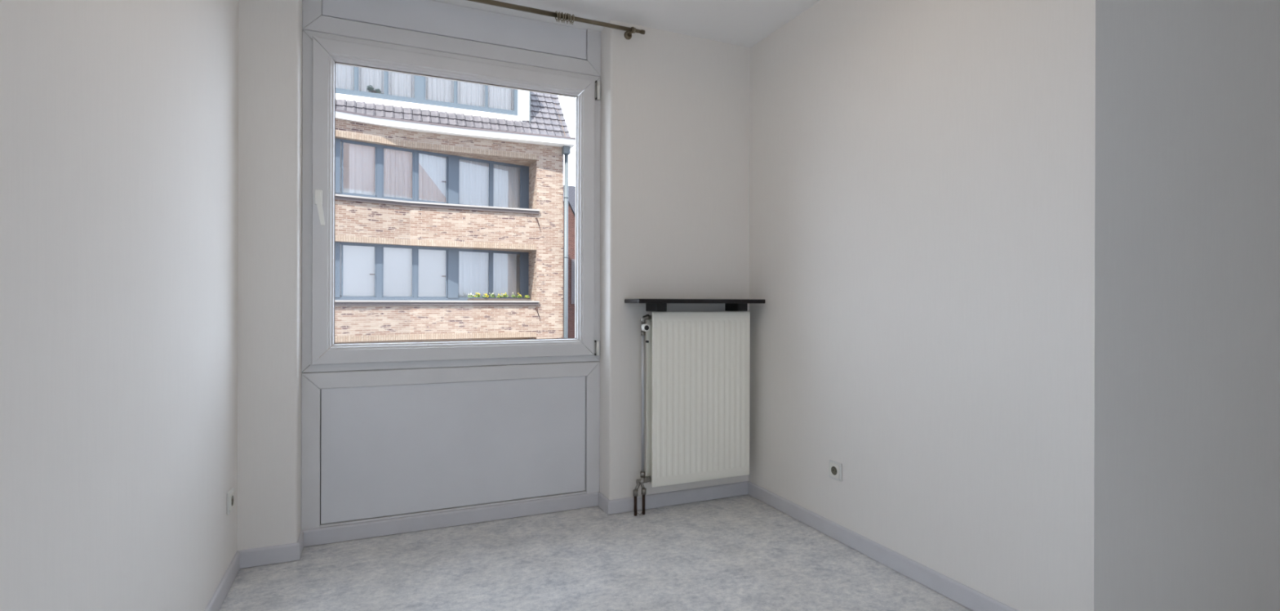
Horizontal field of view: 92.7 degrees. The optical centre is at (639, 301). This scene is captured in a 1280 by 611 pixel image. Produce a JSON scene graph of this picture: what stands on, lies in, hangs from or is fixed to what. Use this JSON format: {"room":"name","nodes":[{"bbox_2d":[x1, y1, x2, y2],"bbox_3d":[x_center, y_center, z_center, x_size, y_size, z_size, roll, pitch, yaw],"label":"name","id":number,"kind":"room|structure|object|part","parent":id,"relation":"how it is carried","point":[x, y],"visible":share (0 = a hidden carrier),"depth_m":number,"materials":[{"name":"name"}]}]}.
{"room":"empty bedroom","nodes":[
{"label":"empty bedroom","id":0,"kind":"room"},
{"bbox_2d":[0,0,238,610],"bbox_3d":[-0.919,-0.176,0.666,0.150,2.500,4.670,0,0,-24],"label":"wall","id":1,"kind":"structure","parent":0,"point":[119,118],"depth_m":1.30,"materials":[{"name":"paint"}]},
{"bbox_2d":[204,551,239,610],"bbox_3d":[-0.791,1.037,0.569,0.012,0.070,4.088,0,0,-24],"label":"baseboard","id":2,"kind":"structure","parent":1,"relation":"attached to","point":[217,598],"depth_m":2.21,"materials":[{"name":"paint"}]},
{"bbox_2d":[226,487,234,514],"bbox_3d":[-1.551,0.755,2.314,0.014,0.081,0.081,0,0,-24],"label":"wall socket","id":3,"kind":"object","parent":1,"relation":"attached to","point":[230,494],"visible":1,"depth_m":2.29,"materials":[{"name":"white plastic"}]},
{"bbox_2d":[236,0,302,550],"bbox_3d":[-1.603,-0.178,2.686,0.211,2.500,0.420,0,0,-24],"label":"wall","id":4,"kind":"structure","parent":0,"point":[269,233],"depth_m":2.50,"materials":[{"name":"paint"}]},
{"bbox_2d":[236,530,303,568],"bbox_3d":[-1.541,1.035,2.552,0.223,0.070,0.145,0,0,-24],"label":"baseboard","id":5,"kind":"structure","parent":4,"relation":"attached to","point":[258,556],"depth_m":2.49,"materials":[{"name":"paint"}]},
{"bbox_2d":[218,493,973,610],"bbox_3d":[1.452,1.181,1.702,5.331,0.200,4.670,0,0,-24],"label":"floor","id":6,"kind":"structure","parent":0,"point":[741,552],"depth_m":2.43,"materials":[{"name":"plastic"}]},
{"bbox_2d":[431,0,820,47],"bbox_3d":[1.460,-1.519,1.702,5.331,0.200,4.670,0,0,-24],"label":"ceiling","id":7,"kind":"structure","parent":0,"point":[744,23],"depth_m":3.02,"materials":[{"name":"white paint"}]},
{"bbox_2d":[599,20,750,499],"bbox_3d":[0.147,-0.173,3.449,0.834,2.500,0.420,0,0,-24],"label":"wall","id":8,"kind":"structure","parent":0,"point":[674,207],"depth_m":3.20,"materials":[{"name":"paint"}]},
{"bbox_2d":[301,0,600,529],"bbox_3d":[-0.843,-0.200,2.942,1.387,2.548,0.139,0,0,-24],"label":"window","id":9,"kind":"structure","parent":8,"relation":"in","point":[402,428],"depth_m":2.90,"materials":[{"name":"paint"}]},
{"bbox_3d":[-1.407,-0.455,2.672,0.030,0.065,0.010,0,0,-24],"label":"handle","id":10,"kind":"part","parent":9,"relation":"part of","materials":[{"name":"white plastic"}]},
{"bbox_3d":[-1.389,-0.401,2.652,0.038,0.143,0.045,0,0,-24],"label":"lever","id":11,"kind":"part","parent":9,"relation":"part of","materials":[{"name":"white plastic"}]},
{"bbox_2d":[300,491,599,546],"bbox_3d":[-0.846,1.037,2.941,1.387,0.070,0.012,0,0,-24],"label":"baseboard","id":12,"kind":"structure","parent":9,"relation":"attached to","point":[331,534],"depth_m":2.90,"materials":[{"name":"paint"}]},
{"bbox_3d":[-0.853,0.690,2.958,1.232,0.600,0.012,0,0,-24],"label":"panel","id":13,"kind":"part","parent":9,"relation":"part of","materials":[{"name":"paint"}]},
{"bbox_3d":[-0.848,-1.346,2.958,1.231,0.156,0.011,0,0,-24],"label":"panel","id":14,"kind":"part","parent":9,"relation":"part of","materials":[{"name":"paint"}]},
{"bbox_2d":[466,0,644,39],"bbox_3d":[-0.791,-1.362,2.768,1.757,0.042,0.076,0,0,-24],"label":"curtain rod","id":15,"kind":"object","parent":8,"relation":"attached to","point":[628,34],"visible":1,"depth_m":2.91,"materials":[{"name":"gold metal"}]},
{"bbox_2d":[598,480,749,514],"bbox_3d":[0.198,1.040,3.310,0.846,0.070,0.145,0,0,-24],"label":"baseboard","id":16,"kind":"structure","parent":8,"relation":"attached to","point":[715,491],"depth_m":3.22,"materials":[{"name":"paint"}]},
{"bbox_2d":[632,311,750,515],"bbox_3d":[0.267,0.566,3.211,0.668,1.022,0.114,0,0,-24],"label":"radiator","id":17,"kind":"object","parent":8,"relation":"attached to","point":[697,392],"visible":1,"depth_m":3.16,"materials":[{"name":"white metal"}]},
{"bbox_3d":[0.025,0.132,3.067,0.037,0.037,0.043,0,0,-24],"label":"valve knob","id":18,"kind":"part","parent":17,"relation":"part of","materials":[{"name":"white plastic"}]},
{"bbox_3d":[0.298,0.493,3.245,0.578,0.840,0.013,0,0,-24],"label":"panel","id":19,"kind":"part","parent":17,"relation":"part of","materials":[{"name":"white metal"}]},
{"bbox_2d":[624,298,765,311],"bbox_3d":[0.293,0.020,3.182,0.735,0.064,0.188,0,0,-24],"label":"shelf","id":20,"kind":"object","parent":8,"relation":"attached to","point":[651,304],"visible":1,"depth_m":3.11,"materials":[{"name":"black stone"}]},
{"bbox_2d":[748,0,1044,610],"bbox_3d":[0.926,-0.171,2.894,0.150,2.500,2.060,0,0,-24],"label":"wall","id":21,"kind":"structure","parent":0,"point":[896,146],"depth_m":2.41,"materials":[{"name":"paint"}]},
{"bbox_2d":[828,459,842,481],"bbox_3d":[0.886,0.768,2.775,0.014,0.081,0.081,0,0,-24],"label":"wall socket","id":22,"kind":"object","parent":21,"relation":"attached to","point":[835,468],"visible":1,"depth_m":2.77,"materials":[{"name":"white plastic"}]},
{"bbox_2d":[747,480,1018,610],"bbox_3d":[0.965,1.042,2.595,0.012,0.070,1.778,0,0,-24],"label":"baseboard","id":23,"kind":"structure","parent":21,"relation":"attached to","point":[968,597],"depth_m":2.49,"materials":[{"name":"paint"}]},
{"bbox_2d":[1042,0,1279,610],"bbox_3d":[2.610,-0.166,2.096,2.600,2.500,0.750,0,0,-24],"label":"wall","id":24,"kind":"structure","parent":0,"point":[1161,394],"depth_m":1.85,"materials":[{"name":"paint"}]},
{"bbox_3d":[-23.499,6.610,58.669,120.000,0.200,119.460,0,0,-24],"label":"ground","id":25,"kind":"structure","parent":0,"visible":0},
{"bbox_2d":[319,66,575,357],"bbox_3d":[-9.703,-1.672,20.359,12.620,16.443,12.702,0,0,-24],"label":"apartment building","id":26,"kind":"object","parent":25,"relation":"on","point":[534,137],"visible":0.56,"depth_m":17.35,"materials":[{"name":"brick"}]},
{"bbox_2d":[335,64,354,90],"bbox_3d":[-8.041,-6.239,16.454,0.680,1.135,0.063,0,0,-24],"label":"sheer curtain","id":27,"kind":"object","parent":26,"relation":"hanging from","point":[344,74],"visible":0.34,"depth_m":16.47,"materials":[{"name":"white fabric"}]},
{"bbox_2d":[335,66,355,91],"bbox_3d":[-7.967,-6.223,16.284,0.680,1.185,0.040,0,0,-24],"label":"light","id":28,"kind":"object","parent":26,"relation":"attached to","point":[336,89],"depth_m":16.31,"materials":[{"name":"clear glass"}]},
{"bbox_2d":[339,244,374,296],"bbox_3d":[-7.511,-0.839,16.272,0.890,1.412,0.024,0,0,-37],"label":"roller blind","id":29,"kind":"object","parent":26,"relation":"attached to","point":[358,261],"visible":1,"depth_m":16.27,"materials":[{"name":"white fabric"}]},
{"bbox_2d":[341,141,376,196],"bbox_3d":[-7.447,-3.494,16.195,0.850,1.360,0.041,0,0,-37],"label":"window light","id":30,"kind":"object","parent":26,"relation":"attached to","point":[372,144],"depth_m":16.21,"materials":[{"name":"clear glass"}]},
{"bbox_2d":[341,244,376,297],"bbox_3d":[-7.454,-0.797,16.195,0.850,1.385,0.041,0,0,-37],"label":"window light","id":31,"kind":"object","parent":26,"relation":"attached to","point":[365,245],"depth_m":16.22,"materials":[{"name":"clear glass"}]},
{"bbox_2d":[349,143,374,195],"bbox_3d":[-7.420,-3.504,16.335,0.680,1.450,0.032,0,0,-36],"label":"sheer curtain","id":32,"kind":"object","parent":26,"relation":"hanging from","point":[362,157],"visible":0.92,"depth_m":16.33,"materials":[{"name":"white fabric"}]},
{"bbox_2d":[358,67,383,93],"bbox_3d":[-7.368,-6.237,16.748,0.690,1.135,0.062,0,0,-24],"label":"sheer curtain","id":33,"kind":"object","parent":26,"relation":"hanging from","point":[366,77],"visible":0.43,"depth_m":16.75,"materials":[{"name":"white fabric"}]},
{"bbox_2d":[357,66,385,94],"bbox_3d":[-7.293,-6.221,16.578,0.690,1.185,0.040,0,0,-24],"label":"light","id":34,"kind":"object","parent":26,"relation":"attached to","point":[358,92],"depth_m":16.54,"materials":[{"name":"clear glass"}]},
{"bbox_2d":[367,84,381,93],"bbox_3d":[-7.269,-5.771,16.678,0.369,0.214,0.199,0,0,-24],"label":"houseplant","id":35,"kind":"object","parent":26,"relation":"on","point":[369,88],"visible":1,"depth_m":16.64,"materials":[{"name":"green plant"}]},
{"bbox_2d":[383,247,412,296],"bbox_3d":[-6.714,-0.836,16.863,0.865,1.412,0.024,0,0,-37],"label":"roller blind","id":36,"kind":"object","parent":26,"relation":"attached to","point":[397,262],"visible":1,"depth_m":16.88,"materials":[{"name":"white fabric"}]},
{"bbox_2d":[383,148,412,199],"bbox_3d":[-6.707,-3.502,16.863,0.865,1.450,0.086,0,0,-36],"label":"sheer curtain","id":37,"kind":"object","parent":26,"relation":"hanging from","point":[397,164],"visible":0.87,"depth_m":16.86,"materials":[{"name":"white fabric"}]},
{"bbox_2d":[382,146,413,199],"bbox_3d":[-6.649,-3.492,16.786,0.825,1.360,0.041,0,0,-37],"label":"window light","id":38,"kind":"object","parent":26,"relation":"attached to","point":[402,148],"depth_m":16.77,"materials":[{"name":"clear glass"}]},
{"bbox_2d":[382,246,413,297],"bbox_3d":[-6.657,-0.795,16.786,0.825,1.385,0.041,0,0,-37],"label":"window light","id":39,"kind":"object","parent":26,"relation":"attached to","point":[412,247],"depth_m":16.80,"materials":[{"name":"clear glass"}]},
{"bbox_2d":[386,71,415,98],"bbox_3d":[-6.597,-6.220,16.881,0.730,1.185,0.040,0,0,-24],"label":"light","id":40,"kind":"object","parent":26,"relation":"attached to","point":[388,95],"depth_m":16.77,"materials":[{"name":"clear glass"}]},
{"bbox_2d":[388,71,414,97],"bbox_3d":[-6.671,-6.235,17.052,0.730,1.135,0.059,0,0,-24],"label":"sheer curtain","id":41,"kind":"object","parent":26,"relation":"hanging from","point":[399,84],"visible":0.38,"depth_m":17.05,"materials":[{"name":"white fabric"}]},
{"bbox_2d":[418,248,445,296],"bbox_3d":[-5.959,-0.829,17.423,0.885,1.422,0.024,0,0,-37],"label":"roller blind","id":42,"kind":"object","parent":26,"relation":"attached to","point":[432,263],"visible":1,"depth_m":17.44,"materials":[{"name":"white fabric"}]},
{"bbox_2d":[417,151,447,203],"bbox_3d":[-5.894,-3.490,17.346,0.845,1.360,0.041,0,0,-37],"label":"window light","id":43,"kind":"object","parent":26,"relation":"attached to","point":[436,153],"depth_m":17.31,"materials":[{"name":"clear glass"}]},
{"bbox_2d":[417,248,447,297],"bbox_3d":[-5.902,-0.792,17.346,0.845,1.385,0.041,0,0,-37],"label":"window light","id":44,"kind":"object","parent":26,"relation":"attached to","point":[443,249],"depth_m":17.35,"materials":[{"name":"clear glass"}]},
{"bbox_2d":[418,153,446,202],"bbox_3d":[-5.952,-3.500,17.423,0.885,1.450,0.047,0,0,-37],"label":"sheer curtain","id":45,"kind":"object","parent":26,"relation":"hanging from","point":[432,168],"visible":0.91,"depth_m":17.42,"materials":[{"name":"white fabric"}]},
{"bbox_3d":[-7.785,-6.248,16.287,9.855,1.895,0.030,0,0,-24],"label":"corner trim","id":46,"kind":"part","parent":26,"relation":"part of","materials":[{"name":"grey metal"}]},
{"bbox_3d":[-7.455,-0.007,15.497,10.671,0.045,1.074,0,0,-37],"label":"window sill","id":47,"kind":"part","parent":26,"relation":"part of","materials":[{"name":"grey stone"}]},
{"bbox_3d":[-7.447,-2.717,15.497,10.671,0.045,1.074,0,0,-37],"label":"window sill","id":48,"kind":"part","parent":26,"relation":"part of","materials":[{"name":"grey stone"}]},
{"bbox_2d":[425,76,453,102],"bbox_3d":[-5.744,-6.232,17.455,0.822,1.135,0.063,0,0,-24],"label":"sheer curtain","id":49,"kind":"object","parent":26,"relation":"hanging from","point":[436,89],"visible":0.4,"depth_m":17.45,"materials":[{"name":"white fabric"}]},
{"bbox_2d":[424,76,454,103],"bbox_3d":[-5.670,-6.217,17.286,0.822,1.185,0.040,0,0,-24],"label":"light","id":50,"kind":"object","parent":26,"relation":"attached to","point":[425,100],"depth_m":17.20,"materials":[{"name":"clear glass"}]},
{"bbox_2d":[457,81,484,106],"bbox_3d":[-4.947,-6.230,17.803,0.833,1.135,0.065,0,0,-24],"label":"sheer curtain","id":51,"kind":"object","parent":26,"relation":"hanging from","point":[469,94],"visible":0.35,"depth_m":17.81,"materials":[{"name":"white fabric"}]},
{"bbox_2d":[456,81,486,107],"bbox_3d":[-4.873,-6.215,17.633,0.833,1.185,0.040,0,0,-24],"label":"light","id":52,"kind":"object","parent":26,"relation":"attached to","point":[457,104],"depth_m":17.57,"materials":[{"name":"clear glass"}]},
{"bbox_2d":[458,159,488,206],"bbox_3d":[-4.967,-3.497,18.153,1.025,1.450,0.041,0,0,-36],"label":"sheer curtain","id":53,"kind":"object","parent":26,"relation":"hanging from","point":[473,176],"visible":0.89,"depth_m":18.18,"materials":[{"name":"white fabric"}]},
{"bbox_2d":[458,251,488,297],"bbox_3d":[-4.975,-0.800,18.153,1.025,1.475,0.041,0,0,-37],"label":"sheer curtain","id":54,"kind":"object","parent":26,"relation":"hanging from","point":[473,266],"visible":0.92,"depth_m":18.14,"materials":[{"name":"white fabric"}]},
{"bbox_2d":[457,250,489,297],"bbox_3d":[-4.918,-0.790,18.076,0.985,1.385,0.041,0,0,-37],"label":"window light","id":55,"kind":"object","parent":26,"relation":"attached to","point":[458,251],"depth_m":18.21,"materials":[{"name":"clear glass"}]},
{"bbox_2d":[458,158,489,206],"bbox_3d":[-4.911,-3.487,18.076,0.985,1.360,0.041,0,0,-37],"label":"window light","id":56,"kind":"object","parent":26,"relation":"attached to","point":[481,160],"depth_m":18.17,"materials":[{"name":"clear glass"}]},
{"bbox_2d":[467,297,531,300],"bbox_3d":[-4.108,-0.053,17.914,1.830,0.064,0.140,0,0,-24],"label":"trough","id":57,"kind":"object","parent":26,"relation":"on","point":[468,299],"visible":0.86,"depth_m":17.82,"materials":[{"name":"grey"}]},
{"bbox_2d":[474,292,480,297],"bbox_3d":[-4.703,-0.177,17.639,0.184,0.145,0.155,0,0,6],"label":"flowering plant","id":58,"kind":"object","parent":57,"relation":"on","point":[478,294],"visible":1,"depth_m":17.60,"materials":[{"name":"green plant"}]},
{"bbox_2d":[488,85,513,111],"bbox_3d":[-4.167,-6.228,18.143,0.819,1.135,0.062,0,0,-24],"label":"sheer curtain","id":59,"kind":"object","parent":26,"relation":"hanging from","point":[500,98],"visible":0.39,"depth_m":18.16,"materials":[{"name":"white fabric"}]},
{"bbox_2d":[487,85,515,111],"bbox_3d":[-4.093,-6.212,17.973,0.819,1.185,0.040,0,0,-24],"label":"light","id":60,"kind":"object","parent":26,"relation":"attached to","point":[488,108],"depth_m":17.92,"materials":[{"name":"clear glass"}]},
{"bbox_2d":[493,253,516,297],"bbox_3d":[-4.188,-0.798,18.737,0.865,1.475,0.041,0,0,-37],"label":"sheer curtain","id":61,"kind":"object","parent":26,"relation":"hanging from","point":[504,265],"visible":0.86,"depth_m":18.75,"materials":[{"name":"white fabric"}]},
{"bbox_2d":[493,164,519,208],"bbox_3d":[-4.132,-3.495,18.772,0.985,1.450,0.056,0,0,-36],"label":"sheer curtain","id":62,"kind":"object","parent":26,"relation":"hanging from","point":[506,179],"visible":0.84,"depth_m":18.80,"materials":[{"name":"white fabric"}]},
{"bbox_2d":[493,163,520,208],"bbox_3d":[-4.075,-3.485,18.696,0.945,1.360,0.041,0,0,-37],"label":"window light","id":63,"kind":"object","parent":26,"relation":"attached to","point":[515,165],"depth_m":18.73,"materials":[{"name":"clear glass"}]},
{"bbox_2d":[493,252,520,297],"bbox_3d":[-4.083,-0.787,18.696,0.945,1.385,0.041,0,0,-37],"label":"window light","id":64,"kind":"object","parent":26,"relation":"attached to","point":[493,252],"depth_m":18.85,"materials":[{"name":"clear glass"}]},
{"bbox_2d":[563,185,575,337],"bbox_3d":[-2.541,0.370,32.541,8.500,12.400,8.100,0,0,-24],"label":"neighbouring house","id":65,"kind":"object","parent":25,"relation":"on","point":[571,189],"visible":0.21,"depth_m":27.95,"materials":[{"name":"red brick"}]},
{"bbox_2d":[573,260,575,302],"bbox_3d":[-2.569,-0.905,28.136,1.080,1.950,0.010,0,0,-24],"label":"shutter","id":66,"kind":"object","parent":65,"relation":"hanging from","point":[574,261],"depth_m":27.94,"materials":[{"name":"grey"}]}
]}

